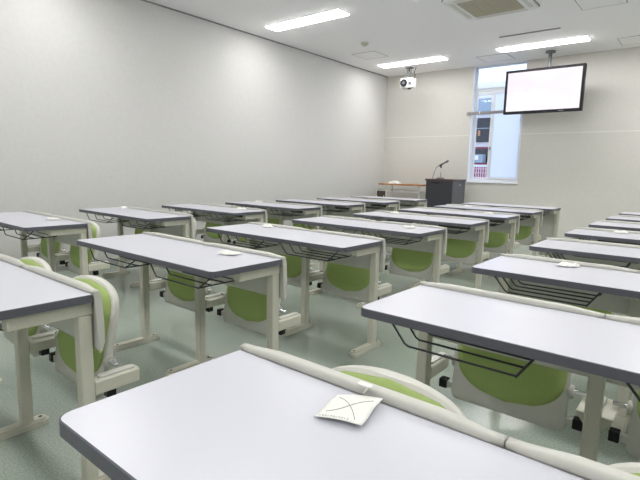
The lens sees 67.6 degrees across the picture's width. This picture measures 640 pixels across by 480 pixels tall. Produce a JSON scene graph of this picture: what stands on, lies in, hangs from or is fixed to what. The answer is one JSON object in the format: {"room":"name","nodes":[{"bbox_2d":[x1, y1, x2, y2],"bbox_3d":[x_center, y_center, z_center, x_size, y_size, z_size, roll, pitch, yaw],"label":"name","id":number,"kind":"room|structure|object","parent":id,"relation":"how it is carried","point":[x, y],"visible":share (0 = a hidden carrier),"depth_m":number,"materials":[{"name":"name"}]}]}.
{"room":"classroom","nodes":[
{"label":"classroom","id":0,"kind":"room"},
{"bbox_2d":[0,0,387,265],"bbox_3d":[-2.264,-1.293,5.798,0.150,3.100,11.810,8,11,39],"label":"wall","id":1,"kind":"structure","parent":0,"point":[104,103],"depth_m":5.96,"materials":[{"name":"white paint"}]},
{"bbox_2d":[56,243,236,271],"bbox_3d":[-2.271,0.224,5.928,0.009,0.060,11.408,8,11,39],"label":"baseboard","id":2,"kind":"structure","parent":1,"relation":"attached to","point":[63,267],"depth_m":5.66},
{"bbox_2d":[141,0,387,77],"bbox_3d":[-2.202,-2.805,5.485,0.011,0.017,11.400,8,11,39],"label":"trim","id":3,"kind":"structure","parent":1,"relation":"attached to","point":[141,0],"depth_m":6.91,"materials":[{"name":"grey metal"}]},
{"bbox_2d":[0,243,639,479],"bbox_3d":[1.527,0.825,2.952,10.030,0.100,11.810,8,11,39],"label":"floor","id":4,"kind":"structure","parent":0,"point":[339,327],"depth_m":3.00,"materials":[{"name":"green plastic"}]},
{"bbox_2d":[0,210,109,274],"bbox_3d":[-2.332,0.166,3.958,1.274,0.738,0.612,8,11,39],"label":"desk","id":5,"kind":"object","parent":4,"relation":"on","point":[54,234],"visible":0.73,"depth_m":3.81,"materials":[{"name":"white laminate"}]},
{"bbox_2d":[0,253,139,479],"bbox_3d":[-1.350,0.476,1.980,1.274,0.738,0.612,8,11,39],"label":"desk","id":6,"kind":"object","parent":4,"relation":"on","point":[84,309],"visible":0.95,"depth_m":1.79,"materials":[{"name":"white laminate"}]},
{"bbox_2d":[79,206,196,286],"bbox_3d":[-1.744,0.076,4.675,1.274,0.738,0.612,8,11,39],"label":"desk","id":7,"kind":"object","parent":4,"relation":"on","point":[179,224],"visible":0.51,"depth_m":4.54,"materials":[{"name":"white laminate"}]},
{"bbox_2d":[77,232,300,375],"bbox_3d":[-0.761,0.386,2.696,1.274,0.738,0.612,8,11,39],"label":"desk","id":8,"kind":"object","parent":4,"relation":"on","point":[255,280],"visible":0.94,"depth_m":2.62,"materials":[{"name":"white laminate"}]},
{"bbox_2d":[217,250,242,254],"bbox_3d":[-0.462,0.061,2.439,0.114,0.020,0.075,6,9,27],"label":"paper slip","id":9,"kind":"object","parent":8,"relation":"on","point":[225,252],"visible":1,"depth_m":2.42,"materials":[{"name":"white paper"}]},
{"bbox_2d":[162,203,266,250],"bbox_3d":[-1.156,-0.015,5.391,1.274,0.738,0.612,8,11,39],"label":"desk","id":10,"kind":"object","parent":4,"relation":"on","point":[214,215],"visible":0.48,"depth_m":5.39,"materials":[{"name":"white laminate"}]},
{"bbox_2d":[225,200,322,266],"bbox_3d":[-0.567,-0.105,6.108,1.274,0.738,0.612,8,11,39],"label":"desk","id":11,"kind":"object","parent":4,"relation":"on","point":[277,212],"visible":0.41,"depth_m":5.97,"materials":[{"name":"white laminate"}]},
{"bbox_2d":[206,222,391,357],"bbox_3d":[-0.173,0.295,3.413,1.274,0.738,0.612,8,11,39],"label":"desk","id":12,"kind":"object","parent":4,"relation":"on","point":[354,262],"visible":0.83,"depth_m":3.31,"materials":[{"name":"white laminate"}]},
{"bbox_2d":[276,198,364,229],"bbox_3d":[0.021,-0.195,6.825,1.274,0.738,0.612,8,11,39],"label":"desk","id":13,"kind":"object","parent":4,"relation":"on","point":[333,208],"visible":0.36,"depth_m":6.65,"materials":[{"name":"white laminate"}]},
{"bbox_2d":[59,343,639,479],"bbox_3d":[0.210,0.694,0.726,1.274,0.738,0.612,8,11,39],"label":"desk","id":14,"kind":"object","parent":4,"relation":"on","point":[247,413],"visible":0.95,"depth_m":0.79,"materials":[{"name":"white laminate"}]},
{"bbox_2d":[314,381,382,425],"bbox_3d":[0.057,0.295,0.878,0.089,0.030,0.122,6,9,28],"label":"paper tag","id":15,"kind":"object","parent":14,"relation":"on","point":[356,409],"visible":1,"depth_m":0.86,"materials":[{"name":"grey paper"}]},
{"bbox_2d":[317,196,399,211],"bbox_3d":[0.610,-0.286,7.541,1.274,0.738,0.612,8,11,39],"label":"desk","id":16,"kind":"object","parent":4,"relation":"on","point":[371,205],"visible":0.22,"depth_m":7.34,"materials":[{"name":"white laminate"}]},
{"bbox_2d":[292,215,449,307],"bbox_3d":[0.415,0.205,4.129,1.274,0.738,0.612,8,11,39],"label":"desk","id":17,"kind":"object","parent":4,"relation":"on","point":[416,252],"visible":0.53,"depth_m":4.01,"materials":[{"name":"white laminate"}]},
{"bbox_2d":[402,225,415,227],"bbox_3d":[0.706,-0.109,3.798,0.114,0.020,0.075,5,9,22],"label":"paper slip","id":18,"kind":"object","parent":17,"relation":"on","point":[404,226],"visible":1,"depth_m":3.78,"materials":[{"name":"white paper"}]},
{"bbox_2d":[376,188,386,196],"bbox_3d":[1.192,-0.602,9.489,0.244,0.833,0.123,8,11,39],"label":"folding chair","id":19,"kind":"object","parent":4,"relation":"on","point":[378,193],"visible":0.3,"depth_m":9.44,"materials":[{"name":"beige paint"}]},
{"bbox_2d":[350,196,426,212],"bbox_3d":[1.162,-0.363,8.215,1.268,0.722,0.498,8,11,39],"label":"desk","id":20,"kind":"object","parent":4,"relation":"on","point":[405,203],"visible":0.19,"depth_m":8.03,"materials":[{"name":"white laminate"}]},
{"bbox_2d":[379,183,425,198],"bbox_3d":[1.652,-0.646,9.508,0.940,0.935,0.400,8,11,39],"label":"side table","id":21,"kind":"object","parent":4,"relation":"on","point":[384,184],"visible":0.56,"depth_m":9.31,"materials":[{"name":"orange wood"}]},
{"bbox_2d":[383,190,425,192],"bbox_3d":[1.667,-0.956,9.457,0.800,0.018,0.340,8,11,39],"label":"shelf","id":22,"kind":"object","parent":21,"relation":"attached to","point":[391,191],"depth_m":9.36,"materials":[{"name":"white metal"}]},
{"bbox_2d":[353,211,489,288],"bbox_3d":[1.004,0.115,4.846,1.274,0.738,0.612,8,11,39],"label":"desk","id":23,"kind":"object","parent":4,"relation":"on","point":[466,237],"visible":0.48,"depth_m":4.70,"materials":[{"name":"white laminate"}]},
{"bbox_2d":[425,179,465,207],"bbox_3d":[2.295,-0.595,8.841,0.542,1.055,0.585,8,11,39],"label":"podium","id":24,"kind":"object","parent":4,"relation":"on","point":[439,192],"visible":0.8,"depth_m":8.59,"materials":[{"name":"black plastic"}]},
{"bbox_2d":[432,160,448,178],"bbox_3d":[2.199,-1.287,8.718,0.312,0.343,0.150,8,11,39],"label":"microphone","id":25,"kind":"object","parent":24,"relation":"on","point":[447,161],"visible":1,"depth_m":8.69,"materials":[{"name":"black metal"}]},
{"bbox_2d":[398,207,519,274],"bbox_3d":[1.592,0.024,5.562,1.274,0.738,0.612,8,11,39],"label":"desk","id":26,"kind":"object","parent":4,"relation":"on","point":[501,224],"visible":0.44,"depth_m":5.41,"materials":[{"name":"white laminate"}]},
{"bbox_2d":[433,204,542,261],"bbox_3d":[2.180,-0.066,6.279,1.274,0.738,0.612,8,11,39],"label":"desk","id":27,"kind":"object","parent":4,"relation":"on","point":[529,218],"visible":0.36,"depth_m":6.09,"materials":[{"name":"white laminate"}]},
{"bbox_2d":[361,281,639,461],"bbox_3d":[0.798,0.604,1.443,1.274,0.738,0.612,8,11,39],"label":"desk","id":28,"kind":"object","parent":4,"relation":"on","point":[518,357],"visible":0.9,"depth_m":1.53,"materials":[{"name":"white laminate"}]},
{"bbox_2d":[462,202,560,253],"bbox_3d":[2.733,-0.143,6.953,1.268,0.722,0.498,8,11,39],"label":"desk","id":29,"kind":"object","parent":4,"relation":"on","point":[550,223],"visible":0.12,"depth_m":6.76,"materials":[{"name":"white laminate"}]},
{"bbox_2d":[471,253,639,432],"bbox_3d":[1.387,0.513,2.159,1.274,0.738,0.612,8,11,39],"label":"desk","id":30,"kind":"object","parent":4,"relation":"on","point":[601,288],"visible":0.44,"depth_m":2.24,"materials":[{"name":"white laminate"}]},
{"bbox_2d":[557,262,579,266],"bbox_3d":[1.212,0.117,2.332,0.114,0.017,0.075,4,9,19],"label":"paper slip","id":31,"kind":"object","parent":30,"relation":"on","point":[567,264],"visible":1,"depth_m":2.31,"materials":[{"name":"white paper"}]},
{"bbox_2d":[529,237,639,314],"bbox_3d":[1.975,0.423,2.876,1.274,0.738,0.612,8,11,39],"label":"desk","id":32,"kind":"object","parent":4,"relation":"on","point":[607,253],"visible":0.42,"depth_m":2.99,"materials":[{"name":"white laminate"}]},
{"bbox_2d":[564,227,639,244],"bbox_3d":[2.564,0.333,3.592,1.274,0.738,0.612,8,11,39],"label":"desk","id":33,"kind":"object","parent":4,"relation":"on","point":[581,233],"visible":0.21,"depth_m":3.69,"materials":[{"name":"white laminate"}]},
{"bbox_2d":[614,230,627,232],"bbox_3d":[2.371,-0.067,3.775,0.114,0.021,0.074,6,10,30],"label":"paper slip","id":34,"kind":"object","parent":33,"relation":"on","point":[615,231],"visible":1,"depth_m":3.76,"materials":[{"name":"white paper"}]},
{"bbox_2d":[588,220,639,230],"bbox_3d":[3.152,0.242,4.309,1.274,0.738,0.612,8,11,39],"label":"desk","id":35,"kind":"object","parent":4,"relation":"on","point":[605,224],"visible":0.23,"depth_m":4.41,"materials":[{"name":"white laminate"}]},
{"bbox_2d":[606,215,639,221],"bbox_3d":[3.740,0.152,5.026,1.274,0.738,0.612,8,11,39],"label":"desk","id":36,"kind":"object","parent":4,"relation":"on","point":[629,218],"visible":0.18,"depth_m":5.16,"materials":[{"name":"white laminate"}]},
{"bbox_2d":[619,212,639,215],"bbox_3d":[4.293,0.075,5.700,1.268,0.722,0.498,8,11,39],"label":"desk","id":37,"kind":"object","parent":4,"relation":"on","point":[622,213],"visible":0.09,"depth_m":5.87,"materials":[{"name":"white laminate"}]},
{"bbox_2d":[147,0,639,76],"bbox_3d":[1.601,-2.351,2.491,10.030,0.120,11.810,8,11,39],"label":"ceiling","id":38,"kind":"structure","parent":0,"point":[400,30],"depth_m":6.44,"materials":[{"name":"white paint"}]},
{"bbox_2d":[264,8,349,30],"bbox_3d":[-0.192,-2.867,6.257,1.270,0.022,0.250,8,11,39],"label":"recessed light","id":39,"kind":"object","parent":38,"relation":"in","point":[334,13],"visible":1,"depth_m":6.19,"materials":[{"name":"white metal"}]},
{"bbox_2d":[361,42,368,46],"bbox_3d":[0.684,-2.987,7.317,0.124,0.048,0.124,8,11,39],"label":"smoke detector","id":40,"kind":"object","parent":38,"relation":"attached to","point":[364,44],"visible":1,"depth_m":7.28,"materials":[{"name":"beige paint"}]},
{"bbox_2d":[351,51,387,59],"bbox_3d":[0.840,-3.116,8.076,0.450,0.004,0.450,8,11,39],"label":"access hatch","id":41,"kind":"object","parent":38,"relation":"attached to","point":[371,54],"visible":1,"depth_m":8.07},
{"bbox_2d":[400,67,415,89],"bbox_3d":[1.649,-3.026,8.946,0.250,0.400,0.188,8,11,39],"label":"projector","id":42,"kind":"object","parent":38,"relation":"hanging from","point":[408,83],"visible":1,"depth_m":8.91,"materials":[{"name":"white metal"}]},
{"bbox_2d":[378,56,447,67],"bbox_3d":[1.621,-3.145,8.464,1.270,0.022,0.250,8,11,39],"label":"recessed light","id":43,"kind":"object","parent":38,"relation":"in","point":[436,58],"visible":1,"depth_m":8.42,"materials":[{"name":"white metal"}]},
{"bbox_2d":[441,0,539,20],"bbox_3d":[1.960,-2.697,5.487,0.866,0.039,0.866,8,11,39],"label":"air conditioner","id":44,"kind":"object","parent":38,"relation":"attached to","point":[472,10],"visible":1,"depth_m":5.52,"materials":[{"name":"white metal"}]},
{"bbox_2d":[448,4,471,18],"bbox_3d":[1.681,-2.727,5.713,0.050,0.005,0.600,8,11,39],"label":"outlet","id":45,"kind":"object","parent":44,"relation":"attached to","point":[454,7],"depth_m":5.70,"materials":[{"name":"grey plastic"}]},
{"bbox_2d":[457,0,523,16],"bbox_3d":[1.960,-2.683,5.489,0.580,0.012,0.580,8,11,39],"label":"grille","id":46,"kind":"object","parent":44,"relation":"attached to","point":[475,8],"depth_m":5.50,"materials":[{"name":"beige metal"}]},
{"bbox_2d":[477,9,527,18],"bbox_3d":[2.187,-2.723,5.765,0.600,0.005,0.050,8,11,39],"label":"outlet","id":47,"kind":"object","parent":44,"relation":"attached to","point":[520,10],"depth_m":5.75,"materials":[{"name":"grey plastic"}]},
{"bbox_2d":[522,0,533,6],"bbox_3d":[2.239,-2.649,5.264,0.050,0.005,0.600,8,11,39],"label":"outlet","id":48,"kind":"object","parent":44,"relation":"attached to","point":[527,3],"depth_m":5.39,"materials":[{"name":"grey plastic"}]},
{"bbox_2d":[477,53,514,62],"bbox_3d":[2.961,-3.063,8.051,0.500,0.004,0.480,8,11,39],"label":"access hatch","id":49,"kind":"object","parent":38,"relation":"attached to","point":[504,56],"visible":1,"depth_m":8.04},
{"bbox_2d":[499,27,565,41],"bbox_3d":[2.964,-2.862,6.692,0.820,0.012,0.325,8,11,39],"label":"box","id":50,"kind":"object","parent":38,"relation":"attached to","point":[554,31],"visible":1,"depth_m":6.66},
{"bbox_2d":[496,35,590,51],"bbox_3d":[3.295,-2.911,7.120,1.270,0.022,0.250,8,11,39],"label":"recessed light","id":51,"kind":"object","parent":38,"relation":"in","point":[585,37],"visible":1,"depth_m":7.05,"materials":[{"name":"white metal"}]},
{"bbox_2d":[503,50,586,114],"bbox_3d":[3.569,-2.503,7.596,1.170,0.955,0.207,8,11,39],"label":"screen","id":52,"kind":"object","parent":38,"relation":"hanging from","point":[548,89],"visible":1,"depth_m":7.51,"materials":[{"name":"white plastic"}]},
{"bbox_2d":[575,0,627,9],"bbox_3d":[3.128,-2.664,5.325,0.460,0.004,0.460,8,11,39],"label":"access hatch","id":53,"kind":"object","parent":38,"relation":"attached to","point":[583,4],"visible":1,"depth_m":5.40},
{"bbox_2d":[617,35,639,44],"bbox_3d":[4.520,-2.844,6.785,0.460,0.004,0.460,8,11,39],"label":"access hatch","id":54,"kind":"object","parent":38,"relation":"attached to","point":[632,39],"visible":1,"depth_m":6.84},
{"bbox_2d":[383,47,639,238],"bbox_3d":[5.215,-1.318,7.168,9.730,3.100,0.250,8,11,39],"label":"wall","id":55,"kind":"structure","parent":0,"point":[591,175],"depth_m":8.08,"materials":[{"name":"paint"}]},
{"bbox_2d":[389,135,468,137],"bbox_3d":[2.079,-2.048,9.486,1.824,0.010,0.005,8,11,39],"label":"trim","id":56,"kind":"structure","parent":55,"relation":"attached to","point":[458,135],"depth_m":9.43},
{"bbox_2d":[466,62,526,183],"bbox_3d":[3.190,-2.083,8.634,1.060,2.102,0.233,8,11,39],"label":"window","id":57,"kind":"structure","parent":55,"relation":"in","point":[505,131],"depth_m":8.69,"materials":[{"name":"clear glass"}]},
{"bbox_2d":[476,63,524,89],"bbox_3d":[3.228,-2.924,8.543,0.870,0.390,0.031,8,11,39],"label":"blind","id":58,"kind":"object","parent":57,"relation":"attached to","point":[494,82],"visible":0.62,"depth_m":8.64,"materials":[{"name":"white metal"}]},
{"bbox_2d":[527,130,639,133],"bbox_3d":[6.213,-1.470,6.165,6.964,0.010,0.005,8,11,39],"label":"trim","id":59,"kind":"structure","parent":55,"relation":"attached to","point":[630,130],"depth_m":7.78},
{"label":"outside","id":60,"kind":"structure","parent":0,"visible":0},
{"bbox_3d":[5.906,-0.708,15.257,22.000,0.200,12.930,8,11,39],"label":"ground","id":61,"kind":"structure","parent":60,"visible":0},
{"bbox_2d":[475,92,491,162],"bbox_3d":[4.586,-2.441,14.277,5.200,3.450,2.970,8,11,39],"label":"neighbouring building","id":62,"kind":"structure","parent":61,"relation":"on","point":[484,103],"depth_m":12.57,"materials":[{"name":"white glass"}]},
{"bbox_2d":[473,163,500,179],"bbox_3d":[3.953,-1.254,12.652,2.724,1.540,0.420,8,11,39],"label":"railing","id":63,"kind":"object","parent":61,"relation":"on","point":[480,169],"visible":0.08,"depth_m":12.24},
{"bbox_2d":[474,154,485,162],"bbox_3d":[4.111,-2.103,12.395,0.300,0.220,0.230,8,11,39],"label":"condenser unit","id":64,"kind":"object","parent":63,"relation":"on","point":[479,158],"visible":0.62,"depth_m":12.29,"materials":[{"name":"white metal"}]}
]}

